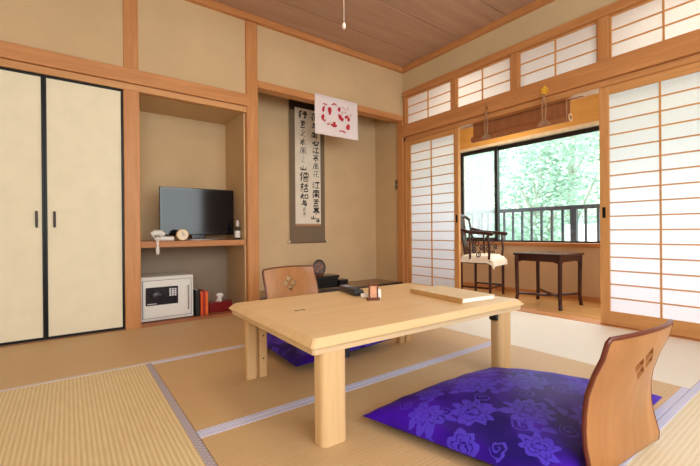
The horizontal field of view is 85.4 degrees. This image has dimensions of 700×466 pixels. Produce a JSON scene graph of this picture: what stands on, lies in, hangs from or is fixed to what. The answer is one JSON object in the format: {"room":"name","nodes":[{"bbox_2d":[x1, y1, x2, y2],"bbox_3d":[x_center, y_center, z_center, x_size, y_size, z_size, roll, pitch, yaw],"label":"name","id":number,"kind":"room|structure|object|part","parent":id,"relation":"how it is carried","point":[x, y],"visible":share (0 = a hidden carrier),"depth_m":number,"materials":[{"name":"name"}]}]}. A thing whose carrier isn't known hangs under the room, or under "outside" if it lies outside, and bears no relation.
{"room":"japanese inn room","nodes":[
{"label":"japanese inn room","id":0,"kind":"room"},
{"bbox_2d":[141,246,226,300],"bbox_3d":[-1.539,0.399,3.486,0.814,0.576,0.006,-1,0,-37],"label":"wall niche","id":1,"kind":"object","parent":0,"point":[207,264],"visible":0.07,"depth_m":3.56,"materials":[{"name":"beige paint"}]},
{"bbox_2d":[141,310,233,327],"bbox_3d":[-1.386,0.721,3.286,0.814,0.068,0.508,-1,0,-37],"label":"floor","id":2,"kind":"structure","parent":0,"point":[224,313],"depth_m":3.04,"materials":[{"name":"brown wood"}]},
{"bbox_2d":[141,272,192,322],"bbox_3d":[-1.520,0.514,3.106,0.381,0.346,0.328,-1,0,-37],"label":"safe","id":3,"kind":"object","parent":2,"relation":"on","point":[169,295],"visible":0.97,"depth_m":2.99,"materials":[{"name":"white metal"}]},
{"bbox_3d":[-1.468,0.490,2.964,0.231,0.139,0.010,-1,0,-37],"label":"keypad panel","id":4,"kind":"part","parent":3,"relation":"part of","materials":[{"name":"black plastic"}]},
{"bbox_2d":[193,288,199,315],"bbox_3d":[-1.305,0.578,3.192,0.032,0.214,0.160,-1,0,-37],"label":"book","id":5,"kind":"object","parent":2,"relation":"on","point":[196,292],"visible":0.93,"depth_m":3.13,"materials":[{"name":"black paper"}]},
{"bbox_2d":[200,291,202,314],"bbox_3d":[-1.275,0.587,3.208,0.019,0.196,0.150,-1,0,-37],"label":"book","id":6,"kind":"object","parent":2,"relation":"on","point":[201,292],"visible":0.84,"depth_m":3.15,"materials":[{"name":"orange paper"}]},
{"bbox_2d":[199,289,204,314],"bbox_3d":[-1.259,0.583,3.220,0.014,0.204,0.150,-1,0,-37],"label":"book","id":7,"kind":"object","parent":2,"relation":"on","point":[203,291],"visible":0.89,"depth_m":3.16,"materials":[{"name":"paper"}]},
{"bbox_2d":[203,289,207,314],"bbox_3d":[-1.242,0.587,3.233,0.022,0.196,0.150,-1,0,-37],"label":"book","id":8,"kind":"object","parent":2,"relation":"on","point":[206,292],"visible":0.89,"depth_m":3.17,"materials":[{"name":"orange paper"}]},
{"bbox_2d":[208,293,231,312],"bbox_3d":[-1.148,0.606,3.331,0.196,0.156,0.110,-1,0,-35],"label":"tissue box","id":9,"kind":"object","parent":2,"relation":"on","point":[218,305],"visible":0.86,"depth_m":3.30,"materials":[{"name":"red cardboard"}]},
{"bbox_2d":[0,0,403,304],"bbox_3d":[-1.418,-0.580,3.310,4.884,2.670,0.560,-1,0,-37],"label":"wall","id":10,"kind":"structure","parent":0,"point":[184,145],"depth_m":3.58,"materials":[{"name":"paint"}]},
{"bbox_2d":[0,67,45,345],"bbox_3d":[-2.207,-0.169,2.380,0.453,1.752,0.040,-1,0,-37],"label":"door","id":11,"kind":"structure","parent":10,"relation":"in","point":[22,192],"depth_m":2.44,"materials":[{"name":"beige paper"}]},
{"bbox_3d":[-2.051,-0.090,2.481,0.014,0.110,0.016,-1,0,-37],"label":"handle","id":12,"kind":"part","parent":11,"relation":"part of","materials":[{"name":"grey metal"}]},
{"bbox_2d":[0,329,124,346],"bbox_3d":[-2.439,0.739,2.227,1.932,0.054,0.050,-1,0,-37],"label":"trim","id":13,"kind":"structure","parent":10,"relation":"attached to","point":[120,329],"depth_m":2.56,"materials":[{"name":"brown wood"}]},
{"bbox_2d":[43,75,124,339],"bbox_3d":[-1.843,-0.172,2.650,0.453,1.752,0.040,-1,0,-37],"label":"door","id":14,"kind":"structure","parent":10,"relation":"in","point":[84,158],"depth_m":2.63,"materials":[{"name":"beige paper"}]},
{"bbox_3d":[-1.976,-0.091,2.536,0.014,0.110,0.016,-1,0,-37],"label":"handle","id":15,"kind":"part","parent":14,"relation":"part of","materials":[{"name":"grey metal"}]},
{"bbox_2d":[0,40,250,112],"bbox_3d":[-2.047,-1.152,2.483,2.898,0.103,0.040,-1,0,-37],"label":"trim","id":16,"kind":"structure","parent":10,"relation":"attached to","point":[8,50],"depth_m":2.73,"materials":[{"name":"brown wood"}]},
{"bbox_2d":[123,0,137,69],"bbox_3d":[-1.632,-1.535,2.817,0.096,0.655,0.040,-1,0,-37],"label":"trim","id":17,"kind":"structure","parent":10,"relation":"attached to","point":[130,7],"depth_m":2.80,"materials":[{"name":"brown wood"}]},
{"bbox_2d":[123,89,140,329],"bbox_3d":[-1.626,-0.157,2.827,0.104,1.790,0.064,-1,0,-37],"label":"trim","id":18,"kind":"structure","parent":10,"relation":"attached to","point":[131,120],"depth_m":2.80,"materials":[{"name":"brown wood"}]},
{"bbox_2d":[141,239,244,247],"bbox_3d":[-1.393,0.086,3.285,0.812,0.048,0.503,-1,0,-37],"label":"niche shelf","id":19,"kind":"object","parent":10,"relation":"attached to","point":[219,242],"visible":0.72,"depth_m":3.08,"materials":[{"name":"brown wood"}]},
{"bbox_2d":[150,230,173,254],"bbox_3d":[-1.477,0.072,2.990,0.171,0.191,0.178,-1,0,-37],"label":"hair dryer","id":20,"kind":"object","parent":19,"relation":"on","point":[158,235],"visible":1,"depth_m":2.97,"materials":[{"name":"white plastic"}]},
{"bbox_2d":[176,229,188,240],"bbox_3d":[-1.362,0.015,3.080,0.094,0.094,0.038,-1,0,-37],"label":"clock","id":21,"kind":"object","parent":19,"relation":"on","point":[182,234],"visible":1,"depth_m":3.06,"materials":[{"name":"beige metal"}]},
{"bbox_2d":[159,186,233,239],"bbox_3d":[-1.310,-0.163,3.289,0.616,0.448,0.170,-1,0,-37],"label":"television","id":22,"kind":"object","parent":19,"relation":"on","point":[201,212],"visible":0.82,"depth_m":3.28,"materials":[{"name":"black plastic"}]},
{"bbox_2d":[234,220,240,239],"bbox_3d":[-1.003,-0.028,3.379,0.053,0.172,0.053,-1,0,-37],"label":"spray bottle","id":23,"kind":"object","parent":19,"relation":"on","point":[237,233],"visible":1,"depth_m":3.36,"materials":[{"name":"white plastic"}]},
{"bbox_2d":[245,21,259,301],"bbox_3d":[-0.888,-0.570,3.395,0.113,2.600,0.115,-1,0,-37],"label":"trim","id":24,"kind":"structure","parent":10,"relation":"attached to","point":[251,68],"depth_m":3.34,"materials":[{"name":"brown wood"}]},
{"bbox_2d":[185,0,404,73],"bbox_3d":[-1.289,-1.889,3.040,4.790,0.053,0.055,-1,0,-37],"label":"trim","id":25,"kind":"structure","parent":10,"relation":"attached to","point":[210,4],"depth_m":3.57,"materials":[{"name":"brown wood"}]},
{"bbox_2d":[288,99,327,242],"bbox_3d":[-0.474,-0.773,4.267,0.510,1.770,0.028,-1,0,-37],"label":"scroll","id":26,"kind":"object","parent":10,"relation":"hanging from","point":[306,147],"visible":0.94,"depth_m":4.26,"materials":[{"name":"fabric"}]},
{"bbox_2d":[258,81,402,122],"bbox_3d":[-0.128,-1.339,3.967,1.808,0.062,0.110,-1,0,-37],"label":"trim","id":27,"kind":"structure","parent":10,"relation":"attached to","point":[263,87],"depth_m":3.69,"materials":[{"name":"brown wood"}]},
{"bbox_2d":[314,93,357,140],"bbox_3d":[-0.131,-1.180,3.883,0.538,0.396,0.014,-1,0,-37],"label":"cloth banner","id":28,"kind":"object","parent":10,"relation":"hanging from","point":[335,117],"visible":1,"depth_m":3.88,"materials":[{"name":"white fabric"}]},
{"bbox_2d":[403,97,406,124],"bbox_3d":[0.668,-1.425,4.469,0.072,0.360,0.035,-1,0,-37],"label":"trim","id":29,"kind":"structure","parent":10,"relation":"attached to","point":[405,98],"depth_m":4.44,"materials":[{"name":"brown wood"}]},
{"bbox_2d":[404,138,407,282],"bbox_3d":[0.685,-0.215,4.478,0.092,1.800,0.034,-1,0,-37],"label":"trim","id":30,"kind":"structure","parent":10,"relation":"attached to","point":[405,142],"depth_m":4.45,"materials":[{"name":"brown wood"}]},
{"bbox_2d":[213,0,535,66],"bbox_3d":[0.076,-1.948,1.137,4.910,0.050,4.820,-1,0,-37],"label":"ceiling","id":31,"kind":"structure","parent":0,"point":[401,33],"depth_m":3.42,"materials":[{"name":"brown wood"}]},
{"bbox_2d":[403,0,617,91],"bbox_3d":[2.067,-0.608,2.643,0.100,2.670,4.670,-1,0,-37],"label":"wall","id":32,"kind":"structure","parent":0,"point":[556,13],"depth_m":3.43,"materials":[{"name":"paint"}]},
{"bbox_2d":[397,119,404,282],"bbox_3d":[0.615,-0.315,4.506,0.050,2.060,0.095,-1,0,-37],"label":"trim","id":33,"kind":"structure","parent":32,"relation":"attached to","point":[400,140],"depth_m":4.48,"materials":[{"name":"brown wood"}]},
{"bbox_2d":[407,80,450,123],"bbox_3d":[0.865,-1.424,4.190,0.025,0.325,0.646,-1,0,-37],"label":"window","id":34,"kind":"structure","parent":32,"relation":"in","point":[435,100],"depth_m":4.18,"materials":[{"name":"paper"}]},
{"bbox_2d":[407,128,460,288],"bbox_3d":[0.900,-0.197,4.160,0.032,1.753,0.728,-1,0,-37],"label":"door","id":35,"kind":"structure","parent":32,"relation":"in","point":[433,161],"depth_m":4.13,"materials":[{"name":"paper"}]},
{"bbox_2d":[450,77,456,108],"bbox_3d":[1.084,-1.427,3.909,0.072,0.360,0.063,-1,0,-37],"label":"trim","id":36,"kind":"structure","parent":32,"relation":"attached to","point":[453,89],"depth_m":3.88,"materials":[{"name":"brown wood"}]},
{"bbox_2d":[456,56,510,107],"bbox_3d":[1.275,-1.426,3.640,0.025,0.325,0.596,-1,0,-37],"label":"window","id":37,"kind":"structure","parent":32,"relation":"in","point":[492,79],"depth_m":3.63,"materials":[{"name":"paper"}]},
{"bbox_2d":[481,105,490,139],"bbox_3d":[1.270,-1.035,3.535,0.031,0.320,0.109,-1,0,-37],"label":"hook","id":38,"kind":"object","parent":32,"relation":"attached to","point":[486,134],"visible":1,"depth_m":3.53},
{"bbox_2d":[510,52,518,89],"bbox_3d":[1.479,-1.429,3.378,0.072,0.360,0.066,-1,0,-37],"label":"trim","id":39,"kind":"structure","parent":32,"relation":"attached to","point":[514,65],"depth_m":3.35,"materials":[{"name":"brown wood"}]},
{"bbox_2d":[465,96,582,142],"bbox_3d":[1.500,-0.995,3.429,0.068,0.217,1.120,-1,0,-37],"label":"bamboo blind","id":40,"kind":"object","parent":32,"relation":"attached to","point":[560,112],"visible":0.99,"depth_m":3.37,"materials":[{"name":"brown wood"}]},
{"bbox_3d":[1.501,-1.078,3.430,0.012,0.012,1.120,-1,0,-37],"label":"rod","id":41,"kind":"part","parent":40,"relation":"part of","materials":[{"name":"brown wood"}]},
{"bbox_2d":[402,0,646,97],"bbox_3d":[2.053,-1.628,2.624,0.128,0.066,4.650,-1,0,-37],"label":"trim","id":42,"kind":"structure","parent":32,"relation":"attached to","point":[620,5],"depth_m":3.20,"materials":[{"name":"brown wood"}]},
{"bbox_2d":[537,85,550,126],"bbox_3d":[1.591,-1.046,3.107,0.037,0.338,0.109,-1,0,-37],"label":"hook","id":43,"kind":"object","parent":32,"relation":"attached to","point":[544,90],"visible":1,"depth_m":3.10,"materials":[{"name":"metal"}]},
{"bbox_3d":[1.580,-1.030,3.111,0.011,0.212,0.022,-1,0,-27],"label":"cord","id":44,"kind":"part","parent":43,"relation":"part of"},
{"bbox_2d":[402,29,699,140],"bbox_3d":[2.015,-1.197,2.595,0.050,0.140,4.650,-1,0,-37],"label":"trim","id":45,"kind":"structure","parent":32,"relation":"attached to","point":[687,44],"depth_m":2.93,"materials":[{"name":"brown wood"}]},
{"bbox_2d":[518,21,597,86],"bbox_3d":[1.680,-1.428,3.095,0.025,0.325,0.625,-1,0,-37],"label":"window","id":46,"kind":"structure","parent":32,"relation":"in","point":[577,48],"depth_m":3.07,"materials":[{"name":"paper"}]},
{"bbox_2d":[597,15,609,61],"bbox_3d":[1.894,-1.432,2.820,0.072,0.360,0.071,-1,0,-37],"label":"trim","id":47,"kind":"structure","parent":32,"relation":"attached to","point":[603,22],"depth_m":2.79,"materials":[{"name":"brown wood"}]},
{"bbox_2d":[515,308,699,341],"bbox_3d":[1.741,0.704,3.081,0.140,0.051,3.530,-1,0,-37],"label":"trim","id":48,"kind":"structure","parent":32,"relation":"attached to","point":[574,318],"depth_m":2.97,"materials":[{"name":"brown wood"}]},
{"bbox_2d":[599,61,699,338],"bbox_3d":[2.094,-0.203,2.554,0.032,1.753,0.723,-1,0,-37],"label":"door","id":49,"kind":"structure","parent":32,"relation":"in","point":[649,125],"depth_m":2.59,"materials":[{"name":"paper"}]},
{"bbox_3d":[1.885,-0.152,2.814,0.006,0.080,0.022,-1,0,-37],"label":"finger pull","id":50,"kind":"part","parent":49,"relation":"part of","materials":[{"name":"black paint"}]},
{"bbox_2d":[609,0,699,57],"bbox_3d":[2.097,-1.430,2.535,0.025,0.325,0.627,-1,0,-37],"label":"window","id":51,"kind":"structure","parent":32,"relation":"in","point":[649,22],"depth_m":2.59,"materials":[{"name":"paper"}]},
{"bbox_2d":[460,93,598,149],"bbox_3d":[2.844,-1.389,3.162,0.100,0.603,4.570,-1,0,-37],"label":"wall veranda header","id":52,"kind":"structure","parent":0,"point":[585,109],"depth_m":3.87,"materials":[{"name":"orange wood"}]},
{"bbox_2d":[460,120,598,152],"bbox_3d":[2.823,-1.070,3.145,0.080,0.035,4.570,-1,0,-37],"label":"trim","id":53,"kind":"structure","parent":52,"relation":"attached to","point":[595,123],"depth_m":4.14,"materials":[{"name":"beige wood"}]},
{"bbox_2d":[460,153,599,297],"bbox_3d":[2.435,-0.467,3.003,0.960,2.440,4.930,-1,0,-37],"label":"wall","id":54,"kind":"structure","parent":0,"point":[590,259],"depth_m":4.11,"materials":[{"name":"paint"}]},
{"bbox_2d":[461,146,498,241],"bbox_3d":[1.622,-0.469,4.767,0.028,1.150,0.526,-1,0,-37],"label":"window","id":55,"kind":"structure","parent":54,"relation":"in","point":[495,148],"depth_m":4.61,"materials":[{"name":"black metal"}]},
{"bbox_2d":[461,241,599,247],"bbox_3d":[2.839,0.120,3.152,0.125,0.040,4.570,-1,0,-37],"label":"trim","id":56,"kind":"structure","parent":54,"relation":"attached to","point":[588,245],"depth_m":4.06,"materials":[{"name":"brown wood"}]},
{"bbox_2d":[463,282,599,302],"bbox_3d":[2.744,0.649,3.229,0.012,0.047,4.810,-1,0,-37],"label":"baseboard","id":57,"kind":"structure","parent":54,"relation":"attached to","point":[584,298],"depth_m":4.20,"materials":[{"name":"brown wood"}]},
{"bbox_2d":[498,126,599,242],"bbox_3d":[2.179,-0.472,4.078,0.028,1.150,1.340,-1,0,-37],"label":"window","id":58,"kind":"structure","parent":54,"relation":"in","point":[596,128],"depth_m":4.13,"materials":[{"name":"black metal"}]},
{"bbox_2d":[463,287,600,320],"bbox_3d":[2.387,0.715,3.000,0.860,0.078,4.870,-1,0,-37],"label":"floor","id":59,"kind":"structure","parent":0,"point":[571,307],"depth_m":3.58,"materials":[{"name":"brown wood"}]},
{"bbox_2d":[460,215,507,293],"bbox_3d":[1.443,0.235,4.209,0.458,0.892,0.451,0,0,41],"label":"armchair","id":60,"kind":"object","parent":59,"relation":"on","point":[464,231],"visible":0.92,"depth_m":4.22,"materials":[{"name":"brown wood"}]},
{"bbox_3d":[1.221,0.492,4.155,0.030,0.382,0.033,0,0,41],"label":"leg","id":61,"kind":"part","parent":60,"relation":"part of","materials":[{"name":"brown wood"}]},
{"bbox_3d":[1.280,-0.174,4.348,0.035,0.071,0.405,0,0,41],"label":"crest rail","id":62,"kind":"part","parent":60,"relation":"part of","materials":[{"name":"brown wood"}]},
{"bbox_3d":[1.291,0.153,4.085,0.030,0.298,0.024,0,0,41],"label":"arm post","id":63,"kind":"part","parent":60,"relation":"part of","materials":[{"name":"brown wood"}]},
{"bbox_3d":[1.437,0.066,4.465,0.093,0.473,0.035,0,0,41],"label":"post","id":64,"kind":"part","parent":60,"relation":"part of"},
{"bbox_3d":[1.471,0.489,4.438,0.030,0.382,0.033,0,0,41],"label":"leg","id":65,"kind":"part","parent":60,"relation":"part of","materials":[{"name":"brown wood"}]},
{"bbox_3d":[1.350,0.146,4.029,0.136,0.229,0.013,0,0,41],"label":"carved panel","id":66,"kind":"part","parent":60,"relation":"part of","materials":[{"name":"brown wood"}]},
{"bbox_3d":[1.325,-0.015,4.042,0.412,0.101,0.038,0,0,43],"label":"armrest","id":67,"kind":"part","parent":60,"relation":"part of","materials":[{"name":"brown wood"}]},
{"bbox_3d":[1.546,0.150,4.375,0.030,0.298,0.024,0,0,41],"label":"arm post","id":68,"kind":"part","parent":60,"relation":"part of","materials":[{"name":"brown wood"}]},
{"bbox_2d":[461,253,508,268],"bbox_3d":[1.470,0.302,4.186,0.400,0.151,0.431,0,0,41],"label":"seat pad","id":69,"kind":"object","parent":60,"relation":"on","point":[496,259],"visible":0.84,"depth_m":4.04,"materials":[{"name":"beige fabric"}]},
{"bbox_3d":[1.447,0.155,3.951,0.035,0.296,0.042,0,0,41],"label":"arm post","id":70,"kind":"part","parent":60,"relation":"part of","materials":[{"name":"brown wood"}]},
{"bbox_3d":[1.591,-0.018,4.344,0.412,0.101,0.038,0,0,40],"label":"armrest","id":71,"kind":"part","parent":60,"relation":"part of","materials":[{"name":"brown wood"}]},
{"bbox_3d":[1.459,0.491,3.946,0.030,0.382,0.033,0,0,41],"label":"leg","id":72,"kind":"part","parent":60,"relation":"part of","materials":[{"name":"brown wood"}]},
{"bbox_3d":[1.609,0.144,4.323,0.136,0.229,0.013,0,0,41],"label":"carved panel","id":73,"kind":"part","parent":60,"relation":"part of","materials":[{"name":"brown wood"}]},
{"bbox_3d":[1.698,0.152,4.237,0.035,0.296,0.042,0,0,41],"label":"arm post","id":74,"kind":"part","parent":60,"relation":"part of","materials":[{"name":"brown wood"}]},
{"bbox_3d":[1.708,0.488,4.229,0.030,0.382,0.033,0,0,41],"label":"leg","id":75,"kind":"part","parent":60,"relation":"part of","materials":[{"name":"brown wood"}]},
{"bbox_2d":[513,251,583,310],"bbox_3d":[1.881,0.434,3.601,0.464,0.495,0.464,-1,0,-37],"label":"side table","id":76,"kind":"object","parent":59,"relation":"on","point":[559,258],"visible":0.95,"depth_m":3.54,"materials":[{"name":"brown wood"}]},
{"bbox_3d":[1.599,0.447,3.642,0.041,0.475,0.043,-1,0,-37],"label":"leg","id":77,"kind":"part","parent":76,"relation":"part of","materials":[{"name":"brown wood"}]},
{"bbox_3d":[1.923,0.443,3.883,0.041,0.475,0.043,-1,0,-37],"label":"leg","id":78,"kind":"part","parent":76,"relation":"part of","materials":[{"name":"brown wood"}]},
{"bbox_3d":[1.840,0.445,3.319,0.041,0.475,0.043,-1,0,-37],"label":"leg","id":79,"kind":"part","parent":76,"relation":"part of","materials":[{"name":"brown wood"}]},
{"bbox_3d":[2.163,0.442,3.560,0.041,0.475,0.043,-1,0,-37],"label":"leg","id":80,"kind":"part","parent":76,"relation":"part of","materials":[{"name":"brown wood"}]},
{"bbox_3d":[2.517,0.870,4.361,0.770,0.100,11.000,-1,0,-37],"label":"floor","id":81,"kind":"structure","parent":0,"visible":0},
{"bbox_2d":[465,204,599,240],"bbox_3d":[2.764,0.240,4.548,0.060,1.155,10.600,-1,0,-37],"label":"balcony railing","id":82,"kind":"object","parent":81,"relation":"on","point":[573,209],"visible":0.12,"depth_m":4.83,"materials":[{"name":"grey metal"}]},
{"bbox_3d":[1.941,0.267,5.654,0.056,1.110,0.070,-1,0,-37],"label":"post","id":83,"kind":"part","parent":82,"relation":"part of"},
{"bbox_3d":[2.760,-0.313,4.546,0.060,0.050,10.600,-1,0,-37],"label":"rail","id":84,"kind":"part","parent":82,"relation":"part of","materials":[{"name":"grey metal"}]},
{"bbox_3d":[2.723,0.263,4.603,0.056,1.110,0.070,-1,0,-37],"label":"post","id":85,"kind":"part","parent":82,"relation":"part of","materials":[{"name":"grey metal"}]},
{"bbox_3d":[-0.081,0.785,1.351,4.870,0.065,5.370,-1,0,-37],"label":"floor","id":86,"kind":"structure","parent":0,"visible":0},
{"bbox_2d":[0,363,216,465],"bbox_3d":[-0.898,0.732,1.038,0.926,0.054,1.848,-1,0,-37],"label":"mat","id":87,"kind":"object","parent":86,"relation":"on","point":[129,416],"visible":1,"depth_m":1.39,"materials":[{"name":"beige wicker"}]},
{"bbox_2d":[0,315,244,391],"bbox_3d":[-1.371,0.733,2.406,1.838,0.054,0.908,-1,0,-37],"label":"mat","id":88,"kind":"object","parent":86,"relation":"on","point":[31,364],"visible":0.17,"depth_m":2.30,"materials":[{"name":"beige wicker"}]},
{"bbox_2d":[152,327,490,436],"bbox_3d":[-0.068,0.723,2.234,1.831,0.054,0.919,-1,0,-37],"label":"mat","id":89,"kind":"object","parent":86,"relation":"on","point":[211,389],"visible":0.43,"depth_m":1.87,"materials":[{"name":"beige wicker"}]},
{"bbox_2d":[262,265,318,298],"bbox_3d":[-0.279,0.465,2.517,0.569,0.460,0.546,-1,0,-41],"label":"chair","id":90,"kind":"object","parent":89,"relation":"on","point":[304,276],"visible":0.43,"depth_m":2.69,"materials":[{"name":"brown wood"}]},
{"bbox_2d":[267,332,390,366],"bbox_3d":[-0.189,0.639,2.340,0.670,0.079,0.635,-1,0,-37],"label":"floor cushion","id":91,"kind":"object","parent":90,"relation":"on","point":[292,354],"visible":0.16,"depth_m":2.07,"materials":[{"name":"purple fabric"}]},
{"bbox_2d":[229,283,523,447],"bbox_3d":[0.139,0.514,1.865,1.210,0.361,0.816,-1,0,-35],"label":"table","id":92,"kind":"object","parent":89,"relation":"on","point":[325,326],"visible":0.98,"depth_m":1.57,"materials":[{"name":"brown wood"}]},
{"bbox_3d":[-0.462,0.543,1.852,0.102,0.314,0.056,-1,0,-35],"label":"leg","id":93,"kind":"part","parent":92,"relation":"part of","materials":[{"name":"brown wood"}]},
{"bbox_3d":[-0.064,0.541,1.272,0.102,0.314,0.056,-1,0,-35],"label":"leg","id":94,"kind":"part","parent":92,"relation":"part of","materials":[{"name":"brown wood"}]},
{"bbox_2d":[339,284,363,295],"bbox_3d":[0.004,0.317,2.114,0.058,0.034,0.235,-1,0,-24],"label":"remote control","id":95,"kind":"object","parent":92,"relation":"on","point":[346,288],"visible":1,"depth_m":2.06,"materials":[{"name":"black plastic"}]},
{"bbox_2d":[361,293,367,297],"bbox_3d":[0.090,0.322,1.953,0.068,0.024,0.025,0,0,-9],"label":"paper roll","id":96,"kind":"object","parent":92,"relation":"on","point":[363,295],"visible":0.57,"depth_m":1.94,"materials":[{"name":"beige paper"}]},
{"bbox_2d":[366,284,379,300],"bbox_3d":[0.116,0.294,1.895,0.072,0.079,0.036,0,0,-9],"label":"stand","id":97,"kind":"object","parent":92,"relation":"on","point":[372,288],"visible":1,"depth_m":1.89,"materials":[{"name":"brown wood"}]},
{"bbox_3d":[0.340,0.535,2.422,0.102,0.314,0.056,-1,0,-35],"label":"leg","id":98,"kind":"part","parent":92,"relation":"part of","materials":[{"name":"brown wood"}]},
{"bbox_2d":[410,286,494,303],"bbox_3d":[0.527,0.318,1.993,0.228,0.023,0.380,-1,0,-30],"label":"binder","id":99,"kind":"object","parent":92,"relation":"on","point":[452,294],"visible":1,"depth_m":1.92,"materials":[{"name":"fabric"}]},
{"bbox_3d":[0.742,0.533,1.857,0.102,0.314,0.056,-1,0,-35],"label":"leg","id":100,"kind":"part","parent":92,"relation":"part of","materials":[{"name":"brown wood"}]},
{"bbox_2d":[259,279,402,299],"bbox_3d":[-0.233,0.654,4.141,1.809,0.138,0.512,-1,0,-37],"label":"platform","id":101,"kind":"object","parent":86,"relation":"on","point":[359,284],"visible":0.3,"depth_m":4.35,"materials":[{"name":"paint"}]},
{"bbox_2d":[316,274,338,288],"bbox_3d":[-0.291,0.529,4.168,0.300,0.132,0.190,-1,0,-37],"label":"box","id":102,"kind":"object","parent":101,"relation":"on","point":[327,280],"visible":0.62,"depth_m":4.11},
{"bbox_2d":[313,259,325,275],"bbox_3d":[-0.343,0.374,4.124,0.176,0.176,0.080,-1,0,-45],"label":"plate","id":103,"kind":"object","parent":102,"relation":"on","point":[319,265],"visible":0.93,"depth_m":4.11,"materials":[{"name":"brown ceramic"}]},
{"bbox_3d":[-0.292,0.476,4.168,0.300,0.027,0.190,-1,0,-37],"label":"lid","id":104,"kind":"part","parent":102,"relation":"part of","materials":[{"name":"black"}]},
{"bbox_2d":[338,278,347,286],"bbox_3d":[-0.101,0.554,4.248,0.116,0.078,0.126,-1,0,-37],"label":"case","id":105,"kind":"object","parent":101,"relation":"on","point":[341,281],"visible":0.62,"depth_m":4.20,"materials":[{"name":"black paint"}]},
{"bbox_3d":[-0.101,0.529,4.248,0.116,0.028,0.126,-1,0,-37],"label":"case lid","id":106,"kind":"part","parent":105,"relation":"part of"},
{"bbox_2d":[198,344,689,465],"bbox_3d":[0.484,0.720,1.492,1.831,0.054,0.927,-1,0,-37],"label":"mat","id":107,"kind":"object","parent":86,"relation":"on","point":[285,436],"visible":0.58,"depth_m":1.34,"materials":[{"name":"beige wicker"}]},
{"bbox_2d":[581,319,673,465],"bbox_3d":[0.726,0.476,1.273,0.537,0.426,0.515,-1,0,-31],"label":"chair","id":108,"kind":"object","parent":107,"relation":"on","point":[619,421],"visible":0.67,"depth_m":1.06,"materials":[{"name":"brown wood"}]},
{"bbox_2d":[363,367,661,465],"bbox_3d":[0.640,0.622,1.424,1.007,0.104,0.645,-1,0,-37],"label":"floor cushion","id":109,"kind":"object","parent":108,"relation":"on","point":[495,416],"visible":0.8,"depth_m":1.25,"materials":[{"name":"fabric"}]},
{"bbox_2d":[442,311,699,388],"bbox_3d":[1.333,0.711,2.697,0.966,0.053,1.848,-1,0,-37],"label":"mat","id":110,"kind":"object","parent":86,"relation":"on","point":[678,362],"visible":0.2,"depth_m":2.39,"materials":[{"name":"beige wicker"}]},
{"bbox_2d":[623,381,699,465],"bbox_3d":[1.815,0.709,1.330,1.826,0.054,0.917,-1,0,-37],"label":"mat","id":111,"kind":"object","parent":86,"relation":"on","point":[678,444],"visible":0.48,"depth_m":1.27,"materials":[{"name":"beige wicker"}]},
{"bbox_3d":[1.522,-0.591,-0.722,4.790,2.680,0.080,-1,0,-37],"label":"wall","id":112,"kind":"structure","parent":0,"visible":0},
{"bbox_2d":[403,0,554,71],"bbox_3d":[2.013,-1.916,2.583,0.055,0.053,4.630,-1,0,-37],"label":"trim","id":113,"kind":"structure","parent":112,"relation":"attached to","point":[537,4],"depth_m":3.58,"materials":[{"name":"brown wood"}]},
{"label":"outside","id":114,"kind":"structure","parent":0,"visible":0},
{"bbox_2d":[465,132,599,239],"bbox_3d":[11.562,-3.807,18.586,30.000,14.427,48.000,-1,0,-37],"label":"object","id":115,"kind":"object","parent":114,"point":[589,168],"depth_m":19.45,"materials":[{"name":"green plant"}]},
{"bbox_2d":[465,152,506,236],"bbox_3d":[3.536,-0.437,11.992,2.564,6.177,2.508,-1,0,-37],"label":"tree","id":116,"kind":"object","parent":115,"relation":"on","point":[470,158],"visible":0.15,"depth_m":11.70,"materials":[{"name":"green plant"}]},
{"bbox_2d":[465,149,525,237],"bbox_3d":[5.175,-2.106,15.077,3.078,7.271,3.058,-1,0,-37],"label":"tree","id":117,"kind":"object","parent":115,"relation":"on","point":[479,188],"visible":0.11,"depth_m":14.83,"materials":[{"name":"green plant"}]},
{"bbox_2d":[488,134,595,240],"bbox_3d":[4.933,-0.180,9.798,2.336,5.650,2.517,-1,0,-37],"label":"tree","id":118,"kind":"object","parent":115,"relation":"on","point":[552,149],"visible":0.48,"depth_m":9.48,"materials":[{"name":"green plant"}]},
{"bbox_2d":[524,131,599,238],"bbox_3d":[7.366,-2.287,12.624,3.039,7.608,3.169,-1,0,-37],"label":"tree","id":119,"kind":"object","parent":115,"relation":"on","point":[572,171],"visible":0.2,"depth_m":12.28,"materials":[{"name":"green plant"}]},
{"bbox_2d":[565,224,596,240],"bbox_3d":[4.569,1.450,5.605,0.200,3.200,2.550,-1,0,-37],"label":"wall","id":120,"kind":"structure","parent":115,"relation":"on","point":[592,228],"depth_m":6.33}
]}

